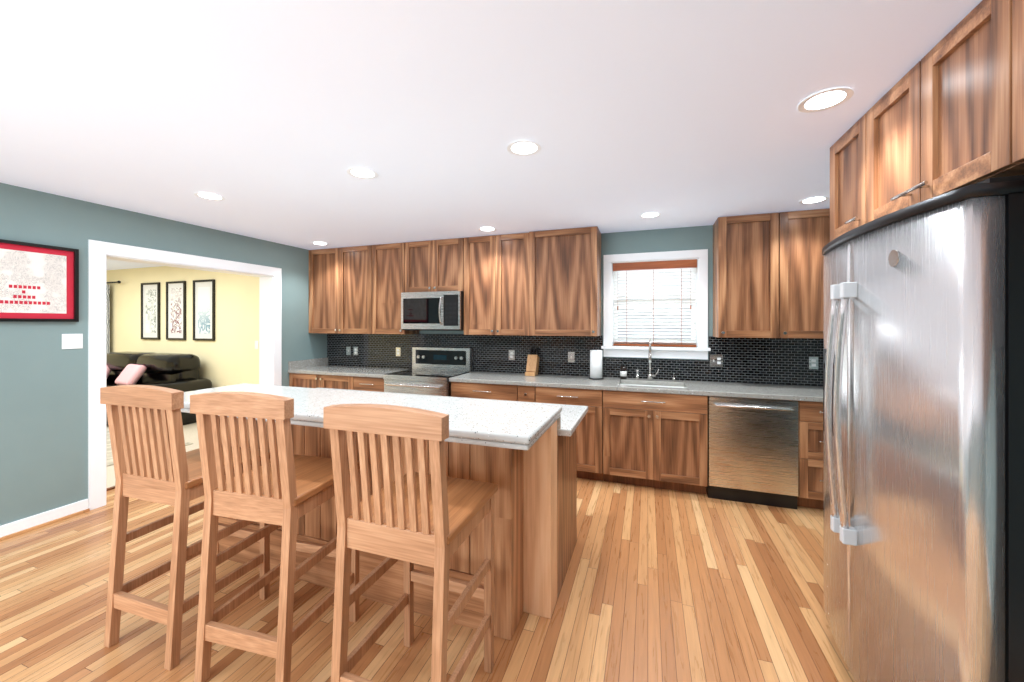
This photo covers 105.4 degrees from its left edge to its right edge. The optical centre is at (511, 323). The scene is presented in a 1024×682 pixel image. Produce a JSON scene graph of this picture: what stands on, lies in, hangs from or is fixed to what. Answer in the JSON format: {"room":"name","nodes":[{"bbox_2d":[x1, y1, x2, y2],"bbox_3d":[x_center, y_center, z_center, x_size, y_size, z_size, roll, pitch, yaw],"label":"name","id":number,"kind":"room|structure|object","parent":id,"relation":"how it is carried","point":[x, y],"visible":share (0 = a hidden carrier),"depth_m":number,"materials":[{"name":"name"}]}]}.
{"room":"kitchen","nodes":[
{"label":"kitchen","id":0,"kind":"room"},
{"bbox_2d":[106,422,198,487],"bbox_3d":[-6.221,1.502,4.364,5.580,0.066,4.750,0,0,19],"label":"floor","id":1,"kind":"structure","parent":0,"point":[190,431],"depth_m":4.83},
{"bbox_2d":[106,430,192,466],"bbox_3d":[-5.912,1.464,4.081,3.350,0.010,2.620,0,0,19],"label":"living room rug","id":2,"kind":"object","parent":1,"relation":"on","point":[109,459],"visible":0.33,"depth_m":4.53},
{"bbox_2d":[106,352,211,424],"bbox_3d":[-5.812,0.970,5.995,2.320,1.010,0.900,0,0,19],"label":"sofa","id":3,"kind":"object","parent":1,"relation":"on","point":[178,371],"visible":0.44,"depth_m":5.85,"materials":[{"name":"black leather"}]},
{"bbox_2d":[0,183,326,525],"bbox_3d":[-3.606,0.255,2.659,0.200,2.440,5.850,0,0,19],"label":"wall","id":4,"kind":"structure","parent":0,"point":[43,421],"depth_m":2.95,"materials":[{"name":"teal paint"}]},
{"bbox_2d":[0,239,78,321],"bbox_3d":[-3.505,-0.295,2.600,0.029,0.560,0.885,0,0,19],"label":"framed picture","id":5,"kind":"object","parent":4,"relation":"attached to","point":[39,282],"visible":0.98,"depth_m":2.82},
{"bbox_2d":[0,499,89,540],"bbox_3d":[-3.894,1.428,1.482,0.030,0.095,3.378,0,0,19],"label":"baseboard","id":6,"kind":"structure","parent":4,"relation":"attached to","point":[18,527],"depth_m":2.82,"materials":[{"name":"white wood"}]},
{"bbox_2d":[62,334,82,348],"bbox_3d":[-3.377,0.135,2.997,0.008,0.115,0.115,0,0,19],"label":"light switch","id":7,"kind":"object","parent":4,"relation":"attached to","point":[72,341],"visible":1,"depth_m":3.00,"materials":[{"name":"white plastic"}]},
{"bbox_2d":[88,240,281,509],"bbox_3d":[-3.166,0.405,3.924,0.236,2.140,1.710,0,0,19],"label":"door frame","id":8,"kind":"structure","parent":4,"relation":"attached to","point":[270,321],"depth_m":3.22,"materials":[{"name":"white wood"}]},
{"bbox_2d":[106,225,712,387],"bbox_3d":[-2.503,0.255,5.478,11.870,2.440,0.200,0,0,19],"label":"wall","id":9,"kind":"structure","parent":0,"point":[229,355],"depth_m":6.05,"materials":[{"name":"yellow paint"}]},
{"bbox_2d":[141,282,159,339],"bbox_3d":[-6.139,-0.215,6.622,0.470,0.960,0.029,0,0,19],"label":"picture","id":10,"kind":"object","parent":9,"relation":"attached to","point":[150,310],"visible":1,"depth_m":6.62},
{"bbox_2d":[166,281,185,339],"bbox_3d":[-5.520,-0.215,6.406,0.460,0.960,0.029,0,0,19],"label":"picture","id":11,"kind":"object","parent":9,"relation":"attached to","point":[175,310],"visible":1,"depth_m":6.40},
{"bbox_2d":[193,279,214,340],"bbox_3d":[-4.888,-0.215,6.186,0.480,0.960,0.029,0,0,19],"label":"picture","id":12,"kind":"object","parent":9,"relation":"attached to","point":[203,310],"visible":1,"depth_m":6.18},
{"bbox_2d":[255,341,258,348],"bbox_3d":[-3.812,0.315,5.824,0.070,0.120,0.006,0,0,19],"label":"light switch","id":13,"kind":"object","parent":9,"relation":"attached to","point":[256,344],"visible":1,"depth_m":5.82,"materials":[{"name":"white plastic"}]},
{"bbox_2d":[309,245,376,333],"bbox_3d":[-2.098,-0.419,5.059,1.064,1.088,0.319,0,0,19],"label":"upper cabinet","id":14,"kind":"object","parent":9,"relation":"attached to","point":[342,281],"depth_m":4.91,"materials":[{"name":"brown wood"}]},
{"bbox_2d":[377,242,418,333],"bbox_3d":[-1.437,-0.419,4.829,0.600,1.088,0.319,0,0,19],"label":"upper cabinet","id":15,"kind":"object","parent":9,"relation":"attached to","point":[392,259],"depth_m":4.68,"materials":[{"name":"brown wood"}]},
{"bbox_2d":[397,282,460,329],"bbox_3d":[-0.876,-0.178,4.557,0.758,0.502,0.445,0,0,19],"label":"microwave","id":16,"kind":"object","parent":9,"relation":"attached to","point":[430,305],"depth_m":4.42,"materials":[{"name":"silver metal"}]},
{"bbox_2d":[409,238,456,285],"bbox_3d":[-0.853,-0.664,4.625,0.768,0.598,0.319,0,0,19],"label":"upper cabinet","id":17,"kind":"object","parent":9,"relation":"attached to","point":[431,260],"depth_m":4.48,"materials":[{"name":"brown wood"}]},
{"bbox_2d":[457,231,536,335],"bbox_3d":[-0.131,-0.419,4.358,0.902,1.088,0.349,0,0,19],"label":"upper cabinet","id":18,"kind":"object","parent":9,"relation":"attached to","point":[497,274],"depth_m":4.21,"materials":[{"name":"brown wood"}]},
{"bbox_2d":[537,226,600,335],"bbox_3d":[0.533,-0.419,4.127,0.767,1.088,0.349,0,0,19],"label":"upper cabinet","id":19,"kind":"object","parent":9,"relation":"attached to","point":[542,283],"depth_m":3.95,"materials":[{"name":"brown wood"}]},
{"bbox_2d":[327,333,823,385],"bbox_3d":[0.164,0.346,4.439,5.748,0.447,0.008,0,0,19],"label":"tile","id":20,"kind":"structure","parent":9,"relation":"attached to","point":[782,361],"depth_m":4.21,"materials":[{"name":"tile"}]},
{"bbox_2d":[346,347,350,354],"bbox_3d":[-2.205,0.365,5.254,0.072,0.115,0.010,0,0,19],"label":"outlet","id":21,"kind":"object","parent":20,"relation":"attached to","point":[348,350],"visible":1,"depth_m":5.25,"materials":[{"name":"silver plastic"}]},
{"bbox_2d":[353,347,357,354],"bbox_3d":[-2.091,0.365,5.216,0.072,0.115,0.006,0,0,19],"label":"electrical outlet","id":22,"kind":"object","parent":20,"relation":"attached to","point":[355,350],"visible":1,"depth_m":5.21,"materials":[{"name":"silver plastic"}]},
{"bbox_2d":[396,347,400,355],"bbox_3d":[-1.458,0.360,4.996,0.072,0.115,0.006,0,0,19],"label":"electrical outlet","id":23,"kind":"object","parent":20,"relation":"attached to","point":[398,351],"visible":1,"depth_m":4.99,"materials":[{"name":"beige plastic"}]},
{"bbox_2d":[509,350,514,359],"bbox_3d":[-0.004,0.360,4.489,0.072,0.115,0.006,0,0,19],"label":"electrical outlet","id":24,"kind":"object","parent":20,"relation":"attached to","point":[511,354],"visible":1,"depth_m":4.49,"materials":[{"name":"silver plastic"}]},
{"bbox_2d":[568,352,574,361],"bbox_3d":[0.647,0.365,4.260,0.072,0.115,0.010,0,0,19],"label":"outlet","id":25,"kind":"object","parent":20,"relation":"attached to","point":[571,356],"visible":1,"depth_m":4.26,"materials":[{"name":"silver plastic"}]},
{"bbox_2d":[710,355,722,366],"bbox_3d":[1.988,0.360,3.793,0.115,0.115,0.010,0,0,19],"label":"outlet","id":26,"kind":"object","parent":20,"relation":"attached to","point":[716,360],"visible":1,"depth_m":3.79,"materials":[{"name":"silver metal"}]},
{"bbox_2d":[809,356,817,368],"bbox_3d":[2.735,0.355,3.535,0.072,0.115,0.006,0,0,19],"label":"electrical outlet","id":27,"kind":"object","parent":20,"relation":"attached to","point":[813,362],"visible":1,"depth_m":3.54,"materials":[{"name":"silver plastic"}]},
{"bbox_2d":[601,249,710,359],"bbox_3d":[1.461,-0.190,4.029,1.040,1.080,0.170,0,0,19],"label":"kitchen window","id":28,"kind":"structure","parent":9,"relation":"in","point":[650,265],"depth_m":4.01,"materials":[{"name":"white wood"}]},
{"bbox_2d":[713,208,829,338],"bbox_3d":[2.363,-0.419,3.491,0.967,1.088,0.346,0,0,19],"label":"upper cabinet","id":29,"kind":"object","parent":9,"relation":"attached to","point":[768,275],"visible":0.79,"depth_m":3.38,"materials":[{"name":"brown wood"}]},
{"bbox_2d":[0,478,855,681],"bbox_3d":[-0.863,1.505,1.704,6.290,0.060,6.250,0,0,19],"label":"floor","id":30,"kind":"structure","parent":0,"point":[662,585],"depth_m":2.00,"materials":[{"name":"brown wood"}]},
{"bbox_2d":[100,385,269,670],"bbox_3d":[-1.581,0.876,1.958,0.477,1.198,0.527,0,0,19],"label":"bar stool","id":31,"kind":"object","parent":30,"relation":"on","point":[142,419],"visible":0.83,"depth_m":1.76,"materials":[{"name":"brown wood"}]},
{"bbox_2d":[190,392,359,681],"bbox_3d":[-1.031,0.876,1.789,0.470,1.198,0.511,0,0,14],"label":"bar stool","id":32,"kind":"object","parent":30,"relation":"on","point":[287,489],"visible":0.88,"depth_m":1.59,"materials":[{"name":"brown wood"}]},
{"bbox_2d":[289,373,352,389],"bbox_3d":[-2.189,1.040,4.936,0.973,0.870,0.609,0,0,19],"label":"base cabinet","id":33,"kind":"object","parent":30,"relation":"on","point":[295,379],"depth_m":4.65,"materials":[{"name":"brown wood"}]},
{"bbox_2d":[353,376,383,391],"bbox_3d":[-1.558,1.040,4.717,0.495,0.870,0.609,0,0,19],"label":"base cabinet","id":34,"kind":"object","parent":30,"relation":"on","point":[359,383],"depth_m":4.42,"materials":[{"name":"brown wood"}]},
{"bbox_2d":[217,386,580,639],"bbox_3d":[-0.768,0.986,2.595,2.243,0.978,0.972,0,0,19],"label":"kitchen island","id":35,"kind":"object","parent":30,"relation":"on","point":[522,455],"depth_m":1.98,"materials":[{"name":"brown wood"}]},
{"bbox_2d":[181,383,564,450],"bbox_3d":[-0.950,0.505,2.184,2.370,0.140,0.620,0,0,19],"label":"island countertop","id":36,"kind":"structure","parent":35,"relation":"on","point":[505,425],"depth_m":1.98,"materials":[{"name":"white stone"}]},
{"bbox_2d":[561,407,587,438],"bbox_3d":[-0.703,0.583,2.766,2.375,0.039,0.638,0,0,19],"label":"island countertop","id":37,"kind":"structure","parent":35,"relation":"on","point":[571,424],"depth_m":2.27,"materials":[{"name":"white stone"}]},
{"bbox_2d":[323,404,497,681],"bbox_3d":[-0.356,0.876,1.532,0.470,1.198,0.511,0,0,19],"label":"bar stool","id":38,"kind":"object","parent":30,"relation":"on","point":[422,516],"visible":1,"depth_m":1.36,"materials":[{"name":"brown wood"}]},
{"bbox_2d":[383,347,472,396],"bbox_3d":[-0.948,0.882,4.453,0.784,1.185,0.689,0,0,19],"label":"electric range","id":39,"kind":"object","parent":30,"relation":"on","point":[433,370],"visible":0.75,"depth_m":4.46,"materials":[{"name":"silver metal"}]},
{"bbox_2d":[451,382,524,401],"bbox_3d":[-0.163,1.040,4.231,0.800,0.870,0.609,0,0,19],"label":"base cabinet","id":40,"kind":"object","parent":30,"relation":"on","point":[458,389],"depth_m":3.93,"materials":[{"name":"brown wood"}]},
{"bbox_2d":[525,386,616,481],"bbox_3d":[0.626,1.040,3.956,0.770,0.870,0.609,0,0,19],"label":"base cabinet","id":41,"kind":"object","parent":30,"relation":"on","point":[597,431],"depth_m":3.61,"materials":[{"name":"brown wood"}]},
{"bbox_2d":[288,357,822,401],"bbox_3d":[0.059,0.534,4.138,5.744,0.140,0.625,0,0,19],"label":"countertop","id":42,"kind":"structure","parent":41,"relation":"on","point":[319,366],"depth_m":3.76,"materials":[{"name":"stone"}]},
{"bbox_2d":[525,347,539,375],"bbox_3d":[0.226,0.410,4.299,0.110,0.306,0.209,0,0,19],"label":"knife block","id":43,"kind":"object","parent":42,"relation":"on","point":[532,366],"visible":0.98,"depth_m":4.27,"materials":[{"name":"brown wood"}]},
{"bbox_2d":[589,345,603,379],"bbox_3d":[0.863,0.388,3.999,0.150,0.350,0.150,0,0,19],"label":"paper towel holder","id":44,"kind":"object","parent":42,"relation":"on","point":[596,364],"visible":1,"depth_m":3.95,"materials":[{"name":"white paper"}]},
{"bbox_2d":[620,360,626,378],"bbox_3d":[1.135,0.464,3.974,0.064,0.198,0.073,0,0,19],"label":"soap bottle","id":45,"kind":"object","parent":42,"relation":"on","point":[623,371],"visible":1,"depth_m":3.95,"materials":[{"name":"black plastic"}]},
{"bbox_2d":[620,383,684,387],"bbox_3d":[1.317,0.690,3.676,0.614,0.170,0.374,0,0,19],"label":"undermount sink","id":46,"kind":"object","parent":42,"relation":"in","point":[653,385],"visible":0.04,"depth_m":3.83,"materials":[{"name":"silver metal"}]},
{"bbox_2d":[636,337,674,380],"bbox_3d":[1.397,0.347,3.802,0.370,0.431,0.219,0,0,19],"label":"gooseneck faucet","id":47,"kind":"object","parent":42,"relation":"on","point":[649,376],"visible":1,"depth_m":3.86,"materials":[{"name":"silver metal"}]},
{"bbox_2d":[706,396,797,508],"bbox_3d":[2.045,1.042,3.436,0.639,0.866,0.642,0,0,19],"label":"dishwasher","id":48,"kind":"object","parent":30,"relation":"on","point":[752,450],"visible":0.9,"depth_m":3.17,"materials":[{"name":"silver metal"}]},
{"bbox_2d":[797,401,823,509],"bbox_3d":[2.567,1.040,3.280,0.442,0.870,0.609,0,0,19],"label":"base cabinet","id":49,"kind":"object","parent":30,"relation":"on","point":[810,414],"depth_m":3.05,"materials":[{"name":"brown wood"}]},
{"bbox_2d":[822,175,1023,681],"bbox_3d":[1.650,0.547,1.355,0.855,1.855,0.925,0,0,19],"label":"refrigerator","id":50,"kind":"object","parent":30,"relation":"on","point":[923,389],"visible":1,"depth_m":1.15,"materials":[{"name":"silver metal"}]},
{"bbox_2d":[0,0,981,269],"bbox_3d":[-3.498,-0.995,2.621,11.870,0.060,6.250,0,0,19],"label":"ceiling","id":51,"kind":"structure","parent":0,"point":[272,120],"depth_m":1.73,"materials":[{"name":"white paint"}]},
{"bbox_2d":[194,192,224,200],"bbox_3d":[-2.279,-0.961,2.943,0.190,0.004,0.190,0,0,19],"label":"recessed light","id":52,"kind":"object","parent":51,"relation":"in","point":[209,196],"visible":0.88,"depth_m":2.94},
{"bbox_2d":[312,242,328,244],"bbox_3d":[-2.300,-0.961,4.676,0.190,0.004,0.190,0,0,19],"label":"recessed light","id":53,"kind":"object","parent":51,"relation":"in","point":[318,243],"visible":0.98,"depth_m":4.67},
{"bbox_2d":[347,168,377,178],"bbox_3d":[-0.953,-0.961,2.492,0.190,0.004,0.190,0,0,19],"label":"recessed light","id":54,"kind":"object","parent":51,"relation":"in","point":[362,173],"visible":1,"depth_m":2.49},
{"bbox_2d":[478,227,496,231],"bbox_3d":[-0.251,-0.961,3.963,0.190,0.004,0.190,0,0,19],"label":"recessed light","id":55,"kind":"object","parent":51,"relation":"in","point":[487,229],"visible":0.94,"depth_m":3.98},
{"bbox_2d":[507,141,540,155],"bbox_3d":[0.067,-0.961,2.137,0.190,0.004,0.190,0,0,19],"label":"recessed light","id":56,"kind":"object","parent":51,"relation":"in","point":[523,148],"visible":1,"depth_m":2.14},
{"bbox_2d":[639,212,661,217],"bbox_3d":[1.222,-0.961,3.450,0.190,0.004,0.190,0,0,19],"label":"recessed light","id":57,"kind":"object","parent":51,"relation":"in","point":[651,215],"visible":0.94,"depth_m":3.46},
{"bbox_2d":[799,197,828,203],"bbox_3d":[2.349,-0.961,3.036,0.190,0.004,0.190,0,0,19],"label":"recessed light","id":58,"kind":"object","parent":51,"relation":"in","point":[813,200],"visible":0.88,"depth_m":3.04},
{"bbox_2d":[798,88,853,112],"bbox_3d":[1.348,-0.961,1.680,0.190,0.004,0.190,0,0,19],"label":"recessed light","id":59,"kind":"object","parent":51,"relation":"in","point":[825,100],"visible":1,"depth_m":1.68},
{"bbox_3d":[2.013,0.255,0.702,0.200,2.440,5.850,0,0,19],"label":"wall","id":60,"kind":"structure","parent":0,"visible":0},
{"bbox_2d":[830,0,1023,241],"bbox_3d":[1.579,-0.699,0.792,0.672,0.528,2.625,0,0,19],"label":"upper cabinets","id":61,"kind":"object","parent":60,"relation":"attached to","point":[945,114],"visible":0.73,"depth_m":1.32,"materials":[{"name":"brown wood"}]},
{"bbox_3d":[-8.794,0.255,5.154,0.200,2.440,4.550,0,0,19],"label":"wall","id":62,"kind":"structure","parent":0,"visible":0},
{"bbox_2d":[106,281,120,353],"bbox_3d":[-7.398,0.347,6.984,1.234,2.195,0.053,0,0,19],"label":"curtain","id":63,"kind":"object","parent":62,"relation":"hanging from","point":[107,319],"visible":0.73,"depth_m":6.91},
{"label":"outside","id":64,"kind":"structure","parent":0,"visible":0},
{"bbox_2d":[618,271,690,341],"bbox_3d":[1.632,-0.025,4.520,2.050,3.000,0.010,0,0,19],"label":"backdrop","id":65,"kind":"structure","parent":64,"point":[655,315],"depth_m":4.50,"materials":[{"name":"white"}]}
]}

